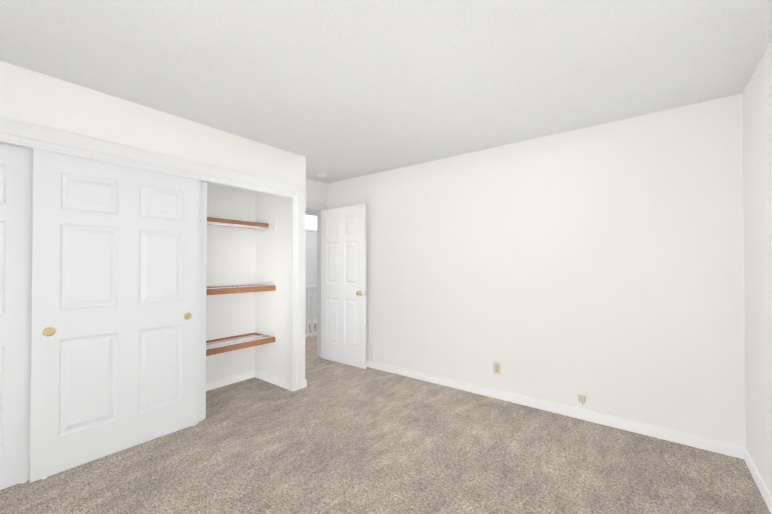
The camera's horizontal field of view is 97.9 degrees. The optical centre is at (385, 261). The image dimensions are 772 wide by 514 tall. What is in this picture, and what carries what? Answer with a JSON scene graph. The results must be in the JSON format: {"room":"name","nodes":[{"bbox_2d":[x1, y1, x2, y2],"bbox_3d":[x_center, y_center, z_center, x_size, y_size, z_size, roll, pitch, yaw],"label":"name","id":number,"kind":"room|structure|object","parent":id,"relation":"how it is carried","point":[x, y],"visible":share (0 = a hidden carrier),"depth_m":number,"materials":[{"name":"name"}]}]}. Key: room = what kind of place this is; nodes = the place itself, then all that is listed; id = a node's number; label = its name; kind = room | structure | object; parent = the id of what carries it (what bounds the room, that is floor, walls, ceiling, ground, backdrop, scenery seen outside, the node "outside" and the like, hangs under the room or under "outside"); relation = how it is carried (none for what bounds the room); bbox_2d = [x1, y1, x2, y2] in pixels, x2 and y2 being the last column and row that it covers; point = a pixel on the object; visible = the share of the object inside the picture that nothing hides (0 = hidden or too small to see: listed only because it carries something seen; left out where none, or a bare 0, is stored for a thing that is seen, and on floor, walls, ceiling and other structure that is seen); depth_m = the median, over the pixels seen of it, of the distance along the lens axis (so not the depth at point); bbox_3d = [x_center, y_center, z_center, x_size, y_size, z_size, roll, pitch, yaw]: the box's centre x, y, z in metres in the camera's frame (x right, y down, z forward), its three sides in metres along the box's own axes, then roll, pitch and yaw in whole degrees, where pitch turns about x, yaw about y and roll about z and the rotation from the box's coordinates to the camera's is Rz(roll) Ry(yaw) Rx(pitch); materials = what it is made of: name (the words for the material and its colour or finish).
{"room":"empty bedroom","nodes":[
{"label":"empty bedroom","id":0,"kind":"room"},
{"bbox_2d":[0,61,293,183],"bbox_3d":[-1.889,-0.918,2.385,0.110,0.440,2.900,0,-1,38],"label":"wall","id":1,"kind":"structure","parent":0,"point":[31,96],"depth_m":2.37,"materials":[{"name":"paint"}]},
{"bbox_2d":[0,144,32,489],"bbox_3d":[-2.444,0.314,1.684,0.042,2.003,0.950,0,-1,38],"label":"closet door","id":2,"kind":"structure","parent":1,"relation":"in","point":[15,242],"depth_m":1.99,"materials":[{"name":"white wood"}]},
{"bbox_2d":[29,148,199,482],"bbox_3d":[-1.837,0.321,2.393,0.042,2.003,0.950,0,-1,38],"label":"closet door","id":3,"kind":"structure","parent":1,"relation":"in","point":[114,362],"depth_m":2.30,"materials":[{"name":"white wood"}]},
{"bbox_2d":[0,116,301,391],"bbox_3d":[-1.886,0.253,2.362,0.129,2.140,3.096,0,-1,38],"label":"trim","id":4,"kind":"structure","parent":1,"relation":"attached to","point":[17,133],"depth_m":2.83,"materials":[{"name":"white wood"}]},
{"bbox_2d":[198,181,206,421],"bbox_3d":[-1.825,0.322,2.481,0.042,2.003,0.950,0,-1,38],"label":"closet door","id":5,"kind":"structure","parent":1,"relation":"in","point":[202,297],"depth_m":2.83,"materials":[{"name":"white wood"}]},
{"bbox_2d":[206,179,323,382],"bbox_3d":[-2.275,0.099,3.052,0.110,2.462,4.395,0,-1,38],"label":"wall","id":6,"kind":"structure","parent":0,"point":[231,256],"depth_m":3.70,"materials":[{"name":"paint"}]},
{"bbox_2d":[206,370,254,390],"bbox_3d":[-2.440,1.285,2.728,0.013,0.083,3.000,0,-1,38],"label":"baseboard","id":7,"kind":"structure","parent":6,"relation":"attached to","point":[229,380],"depth_m":3.66,"materials":[{"name":"white wood"}]},
{"bbox_2d":[206,332,275,355],"bbox_3d":[-1.834,0.822,3.192,0.404,0.096,1.529,0,-1,38],"label":"closet shelf","id":8,"kind":"object","parent":6,"relation":"attached to","point":[261,340],"visible":0.4,"depth_m":3.48,"materials":[{"name":"brown wood"}]},
{"bbox_2d":[206,282,275,294],"bbox_3d":[-1.834,0.262,3.197,0.404,0.096,1.529,0,-1,38],"label":"closet shelf","id":9,"kind":"object","parent":6,"relation":"attached to","point":[228,289],"visible":0.31,"depth_m":3.42,"materials":[{"name":"brown wood"}]},
{"bbox_2d":[207,217,275,231],"bbox_3d":[-1.836,-0.408,3.205,0.399,0.105,1.529,0,-1,38],"label":"closet shelf","id":10,"kind":"object","parent":6,"relation":"attached to","point":[263,226],"visible":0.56,"depth_m":3.54,"materials":[{"name":"brown wood"}]},
{"bbox_2d":[306,201,326,356],"bbox_3d":[-1.190,0.262,4.447,0.142,2.162,0.983,0,-1,38],"label":"door frame","id":11,"kind":"structure","parent":6,"relation":"attached to","point":[317,207],"depth_m":4.78,"materials":[{"name":"white wood"}]},
{"bbox_2d":[255,154,305,379],"bbox_3d":[-1.194,0.106,3.767,0.720,2.462,0.150,0,-1,38],"label":"wall","id":12,"kind":"structure","parent":0,"point":[270,318],"depth_m":3.69,"materials":[{"name":"paint"}]},
{"bbox_2d":[255,370,285,388],"bbox_3d":[-1.283,1.295,3.721,0.597,0.083,0.013,0,-1,38],"label":"baseboard","id":13,"kind":"structure","parent":12,"relation":"attached to","point":[270,379],"depth_m":3.70,"materials":[{"name":"white wood"}]},
{"bbox_2d":[302,379,306,387],"bbox_3d":[-0.872,1.294,3.573,0.013,0.083,0.068,0,-1,38],"label":"baseboard","id":14,"kind":"structure","parent":12,"relation":"attached to","point":[304,382],"depth_m":3.57,"materials":[{"name":"white wood"}]},
{"bbox_2d":[305,212,316,320],"bbox_3d":[-2.690,0.129,6.226,0.100,2.462,5.700,0,-1,38],"label":"wall","id":15,"kind":"structure","parent":0,"point":[310,257],"depth_m":7.47,"materials":[{"name":"paint"}]},
{"bbox_2d":[306,215,316,231],"bbox_3d":[-1.600,-0.852,7.541,0.020,0.350,1.600,0,-1,38],"label":"window","id":16,"kind":"structure","parent":15,"relation":"in","point":[311,223],"depth_m":7.47,"materials":[{"name":"white"}]},
{"bbox_2d":[324,183,326,204],"bbox_3d":[-0.910,0.116,4.809,0.110,2.462,0.055,0,-1,38],"label":"wall","id":17,"kind":"structure","parent":0,"point":[325,193],"depth_m":4.79,"materials":[{"name":"paint"}]},
{"bbox_2d":[321,204,365,368],"bbox_3d":[-0.590,0.306,4.467,0.829,2.064,0.152,0,-1,38],"label":"entry door","id":18,"kind":"structure","parent":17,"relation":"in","point":[343,285],"depth_m":4.43,"materials":[{"name":"white wood"}]},
{"bbox_2d":[0,323,770,513],"bbox_3d":[-0.640,1.385,3.539,6.620,0.100,7.410,0,-1,38],"label":"floor","id":19,"kind":"structure","parent":0,"point":[333,437],"depth_m":2.19,"materials":[{"name":"carpet"}]},
{"bbox_2d":[305,285,316,336],"bbox_3d":[-1.392,0.804,6.607,0.635,1.120,3.104,0,-1,38],"label":"railing","id":20,"kind":"object","parent":19,"relation":"on","point":[312,296],"visible":0.08,"depth_m":6.21,"materials":[{"name":"white wood"}]},
{"bbox_2d":[0,0,771,213],"bbox_3d":[-0.640,-1.177,3.563,6.620,0.100,7.410,0,-1,38],"label":"ceiling","id":21,"kind":"structure","parent":0,"point":[337,90],"depth_m":1.93,"materials":[{"name":"paint"}]},
{"bbox_2d":[316,173,326,177],"bbox_3d":[-0.825,-1.103,4.295,0.136,0.035,0.136,0,-1,38],"label":"smoke detector","id":22,"kind":"object","parent":21,"relation":"attached to","point":[321,175],"visible":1,"depth_m":4.26,"materials":[{"name":"white plastic"}]},
{"bbox_2d":[327,94,745,446],"bbox_3d":[0.815,0.104,3.574,4.350,2.462,0.110,0,-1,38],"label":"wall","id":23,"kind":"structure","parent":0,"point":[601,267],"depth_m":2.85,"materials":[{"name":"paint"}]},
{"bbox_2d":[493,362,500,374],"bbox_3d":[1.082,1.040,3.281,0.070,0.114,0.009,0,-1,38],"label":"duplex electrical outlet","id":24,"kind":"object","parent":23,"relation":"attached to","point":[496,368],"visible":1,"depth_m":3.28,"materials":[{"name":"beige plastic"}]},
{"bbox_2d":[366,360,745,458],"bbox_3d":[0.777,1.293,3.514,4.130,0.083,0.013,0,-1,38],"label":"baseboard","id":25,"kind":"structure","parent":23,"relation":"attached to","point":[725,448],"depth_m":2.82,"materials":[{"name":"white wood"}]},
{"bbox_2d":[578,394,585,404],"bbox_3d":[1.651,1.164,2.831,0.052,0.090,0.022,0,-1,38],"label":"phone jack","id":26,"kind":"object","parent":23,"relation":"attached to","point":[581,398],"visible":1,"depth_m":2.82,"materials":[{"name":"beige plastic"}]},
{"bbox_2d":[742,41,771,493],"bbox_3d":[1.057,0.074,0.429,0.110,2.462,4.560,0,-1,38],"label":"wall","id":27,"kind":"structure","parent":0,"point":[757,142],"depth_m":1.97,"materials":[{"name":"paint"}]},
{"bbox_2d":[744,447,771,513],"bbox_3d":[1.038,1.264,0.494,0.013,0.083,4.437,0,-1,38],"label":"baseboard","id":28,"kind":"structure","parent":27,"relation":"attached to","point":[766,494],"depth_m":1.95,"materials":[{"name":"white wood"}]}
]}

